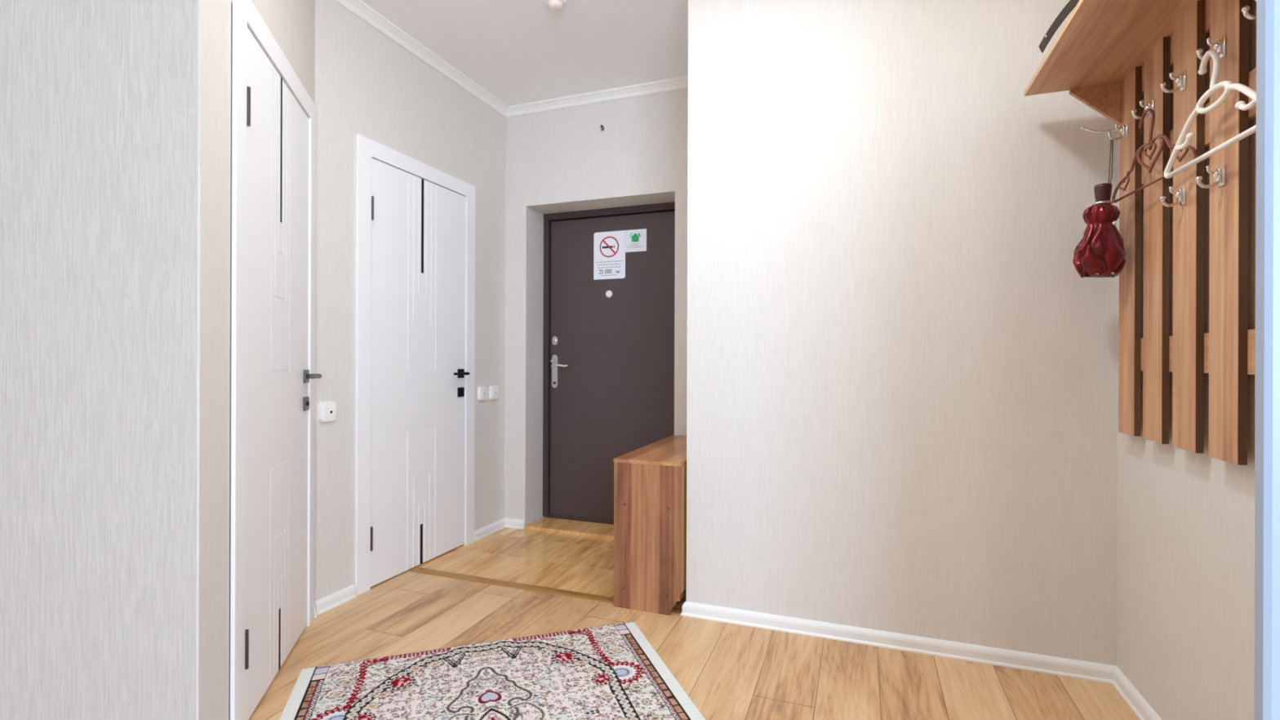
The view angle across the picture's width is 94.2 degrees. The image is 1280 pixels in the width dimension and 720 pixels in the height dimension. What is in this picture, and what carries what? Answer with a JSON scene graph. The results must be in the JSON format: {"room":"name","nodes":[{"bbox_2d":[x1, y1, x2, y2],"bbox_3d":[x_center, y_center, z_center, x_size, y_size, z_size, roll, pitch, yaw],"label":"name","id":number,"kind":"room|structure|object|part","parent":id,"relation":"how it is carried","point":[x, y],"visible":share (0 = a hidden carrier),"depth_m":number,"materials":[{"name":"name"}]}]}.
{"room":"apartment entrance hallway","nodes":[
{"label":"apartment entrance hallway","id":0,"kind":"room"},
{"bbox_2d":[0,0,198,719],"bbox_3d":[-2.220,-0.280,1.220,2.300,2.745,0.140,0,0,-16],"label":"wall","id":1,"kind":"structure","parent":0,"point":[99,98],"depth_m":1.41,"materials":[{"name":"paper"}]},
{"bbox_2d":[195,0,315,719],"bbox_3d":[-1.311,-0.277,1.993,0.140,2.745,1.122,0,0,-16],"label":"wall","id":2,"kind":"structure","parent":0,"point":[291,23],"depth_m":1.57,"materials":[{"name":"beige paint"}]},
{"bbox_2d":[228,0,321,719],"bbox_3d":[-1.269,0.010,2.093,0.129,2.171,0.893,0,0,-16],"label":"door","id":3,"kind":"structure","parent":2,"relation":"in","point":[273,202],"depth_m":1.97,"materials":[{"name":"white paint"}]},
{"bbox_3d":[-1.347,0.065,2.400,0.009,0.053,0.052,0,0,-16],"label":"handle","id":4,"kind":"part","parent":3,"relation":"part of","materials":[{"name":"grey metal"}]},
{"bbox_3d":[-1.304,0.065,2.356,0.052,0.020,0.128,0,0,-16],"label":"lever","id":5,"kind":"part","parent":3,"relation":"part of","materials":[{"name":"grey metal"}]},
{"bbox_2d":[314,603,317,617],"bbox_3d":[-1.389,1.067,2.541,0.020,0.056,0.028,0,0,-16],"label":"baseboard","id":6,"kind":"structure","parent":2,"relation":"attached to","point":[315,606],"depth_m":2.53,"materials":[{"name":"white plastic"}]},
{"bbox_2d":[314,0,506,601],"bbox_3d":[-1.167,-0.277,3.458,0.200,2.745,1.861,0,0,20],"label":"wall","id":7,"kind":"structure","parent":0,"point":[368,85],"depth_m":2.78,"materials":[{"name":"beige paint"}]},
{"bbox_2d":[318,400,336,422],"bbox_3d":[-1.368,0.226,2.607,0.021,0.088,0.082,0,0,20],"label":"wall switch","id":8,"kind":"object","parent":7,"relation":"attached to","point":[326,410],"visible":1,"depth_m":2.59,"materials":[{"name":"white plastic"}]},
{"bbox_2d":[314,518,505,614],"bbox_3d":[-1.138,1.068,3.234,0.020,0.056,1.457,0,0,20],"label":"baseboard","id":9,"kind":"structure","parent":7,"relation":"attached to","point":[330,602],"depth_m":2.70,"materials":[{"name":"white plastic"}]},
{"bbox_2d":[355,133,475,595],"bbox_3d":[-1.166,0.023,3.181,0.128,2.146,0.893,0,0,20],"label":"door","id":10,"kind":"structure","parent":7,"relation":"in","point":[415,251],"depth_m":3.11,"materials":[{"name":"white paint"}]},
{"bbox_3d":[-1.047,0.078,3.474,0.009,0.052,0.052,0,0,20],"label":"handle","id":11,"kind":"part","parent":10,"relation":"part of","materials":[{"name":"metal"}]},
{"bbox_3d":[-1.038,0.079,3.413,0.051,0.018,0.128,0,0,20],"label":"lever","id":12,"kind":"part","parent":10,"relation":"part of","materials":[{"name":"metal"}]},
{"bbox_2d":[477,386,487,400],"bbox_3d":[-0.970,0.207,3.675,0.021,0.086,0.080,0,0,20],"label":"wall switch","id":13,"kind":"object","parent":7,"relation":"attached to","point":[482,390],"visible":1,"depth_m":3.66,"materials":[{"name":"white plastic"}]},
{"bbox_2d":[488,385,498,399],"bbox_3d":[-0.928,0.208,3.786,0.021,0.088,0.084,0,0,20],"label":"wall switch","id":14,"kind":"object","parent":7,"relation":"attached to","point":[494,389],"visible":1,"depth_m":3.77,"materials":[{"name":"white plastic"}]},
{"bbox_2d":[360,0,688,106],"bbox_3d":[0.071,-1.695,0.463,7.000,0.100,6.713,0,0,20],"label":"ceiling","id":15,"kind":"structure","parent":0,"point":[518,51],"depth_m":3.06,"materials":[{"name":"white paint"}]},
{"bbox_2d":[544,0,566,10],"bbox_3d":[-0.388,-1.628,2.724,0.100,0.036,0.100,0,0,20],"label":"smoke detector","id":16,"kind":"object","parent":15,"relation":"attached to","point":[554,5],"visible":1,"depth_m":2.71,"materials":[{"name":"white plastic"}]},
{"bbox_2d":[504,88,688,525],"bbox_3d":[-0.110,-0.273,3.870,1.494,2.745,0.450,0,0,20],"label":"wall","id":17,"kind":"structure","parent":0,"point":[562,160],"depth_m":3.79,"materials":[{"name":"beige paint"}]},
{"bbox_2d":[334,0,688,117],"bbox_3d":[0.121,-1.619,2.284,3.026,0.052,2.364,0,0,20],"label":"crown molding","id":18,"kind":"structure","parent":17,"relation":"attached to","point":[357,7],"depth_m":3.51,"materials":[{"name":"white plastic"}]},
{"bbox_2d":[504,517,524,528],"bbox_3d":[-0.823,1.069,3.884,0.156,0.056,0.020,0,0,20],"label":"baseboard","id":19,"kind":"structure","parent":17,"relation":"attached to","point":[509,522],"depth_m":3.88,"materials":[{"name":"white plastic"}]},
{"bbox_2d":[600,124,606,131],"bbox_3d":[-0.230,-1.426,3.652,0.034,0.039,0.046,0,0,20],"label":"wall hook","id":20,"kind":"object","parent":17,"relation":"attached to","point":[603,127],"visible":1,"depth_m":3.65,"materials":[{"name":"silver plastic"}]},
{"bbox_2d":[542,201,675,524],"bbox_3d":[-0.185,0.040,3.917,1.010,2.078,0.144,0,0,20],"label":"door","id":21,"kind":"structure","parent":17,"relation":"in","point":[608,344],"depth_m":3.94,"materials":[{"name":"brown paint"}]},
{"bbox_3d":[-0.580,0.077,4.051,0.042,0.227,0.008,0,0,20],"label":"handle plate","id":22,"kind":"part","parent":21,"relation":"part of","materials":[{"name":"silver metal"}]},
{"bbox_3d":[-0.544,0.022,4.006,0.149,0.051,0.061,0,0,20],"label":"lever","id":23,"kind":"part","parent":21,"relation":"part of","materials":[{"name":"silver metal"}]},
{"bbox_2d":[593,230,625,279],"bbox_3d":[-0.202,-0.690,3.915,0.226,0.313,0.002,0,0,20],"label":"sticker","id":24,"kind":"object","parent":21,"relation":"attached to","point":[609,247],"visible":1,"depth_m":3.92,"materials":[{"name":"white paper"}]},
{"bbox_2d":[625,228,646,252],"bbox_3d":[-0.027,-0.773,3.850,0.146,0.144,0.002,0,0,20],"label":"sticker","id":25,"kind":"object","parent":21,"relation":"attached to","point":[635,239],"visible":1,"depth_m":3.85,"materials":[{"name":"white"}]},
{"bbox_2d":[248,515,1139,719],"bbox_3d":[0.039,1.140,0.402,7.000,0.120,6.583,0,0,20],"label":"floor","id":26,"kind":"structure","parent":0,"point":[728,671],"depth_m":2.27,"materials":[{"name":"brown wood"}]},
{"bbox_2d":[279,622,705,719],"bbox_3d":[-0.435,1.094,1.768,1.230,0.008,1.100,0,0,-18],"label":"rug","id":27,"kind":"object","parent":26,"relation":"on","point":[611,672],"visible":1,"depth_m":2.00,"materials":[{"name":"multicoloured fabric"}]},
{"bbox_2d":[409,567,682,614],"bbox_3d":[-0.499,1.095,2.852,1.460,0.008,0.060,0,0,20],"label":"threshold strip","id":28,"kind":"object","parent":26,"relation":"on","point":[678,611],"visible":0.85,"depth_m":2.87,"materials":[{"name":"brown wood"}]},
{"bbox_2d":[613,435,686,615],"bbox_3d":[0.183,0.771,3.014,0.314,0.660,0.892,0,0,20],"label":"cabinet","id":29,"kind":"object","parent":26,"relation":"on","point":[650,481],"visible":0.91,"depth_m":2.60,"materials":[{"name":"brown wood"}]},
{"bbox_3d":[0.187,1.033,3.013,0.284,0.016,0.858,0,0,20],"label":"panel","id":30,"kind":"part","parent":29,"relation":"part of","materials":[{"name":"brown wood"}]},
{"bbox_3d":[0.326,0.732,2.962,0.006,0.550,0.858,0,0,20],"label":"panel","id":31,"kind":"part","parent":29,"relation":"part of","materials":[{"name":"brown wood"}]},
{"bbox_2d":[686,0,1118,666],"bbox_3d":[1.295,-0.268,2.877,1.832,2.745,1.330,0,0,20],"label":"wall","id":32,"kind":"structure","parent":0,"point":[902,384],"depth_m":2.28,"materials":[{"name":"beige paint"}]},
{"bbox_2d":[680,600,1115,684],"bbox_3d":[1.058,1.076,2.713,1.552,0.056,0.900,0,0,20],"label":"baseboard","id":33,"kind":"structure","parent":32,"relation":"attached to","point":[1069,668],"depth_m":2.25,"materials":[{"name":"white plastic"}]},
{"bbox_2d":[1116,0,1256,719],"bbox_3d":[1.537,-0.267,1.334,0.300,2.745,1.393,0,0,20],"label":"wall","id":34,"kind":"structure","parent":0,"point":[1185,580],"depth_m":1.58,"materials":[{"name":"beige paint"}]},
{"bbox_2d":[1111,666,1161,719],"bbox_3d":[1.383,1.077,1.390,0.020,0.056,1.393,0,0,20],"label":"baseboard","id":35,"kind":"structure","parent":34,"relation":"attached to","point":[1135,701],"depth_m":1.89,"materials":[{"name":"white plastic"}]},
{"bbox_2d":[1024,0,1256,465],"bbox_3d":[1.272,-0.344,1.486,0.302,1.156,1.072,0,0,20],"label":"coat rack","id":36,"kind":"object","parent":34,"relation":"attached to","point":[1108,55],"visible":0.89,"depth_m":1.57,"materials":[{"name":"brown wood"}]},
{"bbox_2d":[1038,0,1079,53],"bbox_3d":[1.225,-0.957,1.552,0.160,0.070,0.569,0,0,18],"label":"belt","id":37,"kind":"object","parent":36,"relation":"on","point":[1071,4],"visible":1,"depth_m":1.72,"materials":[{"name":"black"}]},
{"bbox_2d":[1072,139,1125,278],"bbox_3d":[1.462,-0.485,1.894,0.141,0.444,0.114,0,0,20],"label":"folded umbrella","id":38,"kind":"object","parent":36,"relation":"hanging from","point":[1100,252],"visible":1,"depth_m":1.87,"materials":[{"name":"red fabric"}]},
{"bbox_3d":[1.472,-0.525,1.891,0.047,0.068,0.047,0,0,20],"label":"handle","id":39,"kind":"part","parent":38,"relation":"part of","materials":[{"name":"red plastic"}]},
{"bbox_2d":[1024,0,1205,96],"bbox_3d":[1.274,-0.914,1.486,0.301,0.016,1.072,0,0,20],"label":"shelf","id":40,"kind":"object","parent":36,"relation":"attached to","point":[1101,44],"depth_m":1.69,"materials":[{"name":"brown wood"}]},
{"bbox_2d":[1111,108,1199,203],"bbox_3d":[1.431,-0.600,1.668,0.009,0.219,0.416,0,0,15],"label":"clothes hanger","id":41,"kind":"object","parent":36,"relation":"hanging from","point":[1162,137],"visible":0.86,"depth_m":1.67,"materials":[{"name":"brown plastic"}]},
{"bbox_3d":[1.416,-0.864,1.458,0.017,0.078,0.980,0,0,20],"label":"rail","id":42,"kind":"part","parent":36,"relation":"part of","materials":[{"name":"brown wood"}]},
{"bbox_3d":[1.413,-0.017,1.458,0.017,0.100,0.980,0,0,20],"label":"rail","id":43,"kind":"part","parent":36,"relation":"part of","materials":[{"name":"brown wood"}]},
{"bbox_3d":[1.415,-0.590,1.458,0.017,0.100,0.980,0,0,20],"label":"rail","id":44,"kind":"part","parent":36,"relation":"part of","materials":[{"name":"brown wood"}]},
{"bbox_2d":[1164,49,1256,178],"bbox_3d":[1.305,-0.591,1.350,0.020,0.247,0.406,0,0,18],"label":"clothes hanger","id":45,"kind":"object","parent":36,"relation":"hanging from","point":[1228,86],"visible":0.91,"depth_m":1.35,"materials":[{"name":"white plastic"}]},
{"bbox_3d":[2.133,-0.265,0.337,2.640,2.745,0.060,0,0,20],"label":"wall","id":46,"kind":"structure","parent":0,"visible":0},
{"bbox_2d":[1253,0,1279,719],"bbox_3d":[0.874,-0.047,0.788,0.113,2.300,0.094,0,0,20],"label":"door frame","id":47,"kind":"structure","parent":46,"relation":"attached to","point":[1267,451],"depth_m":0.77,"materials":[{"name":"white wood"}]}
]}

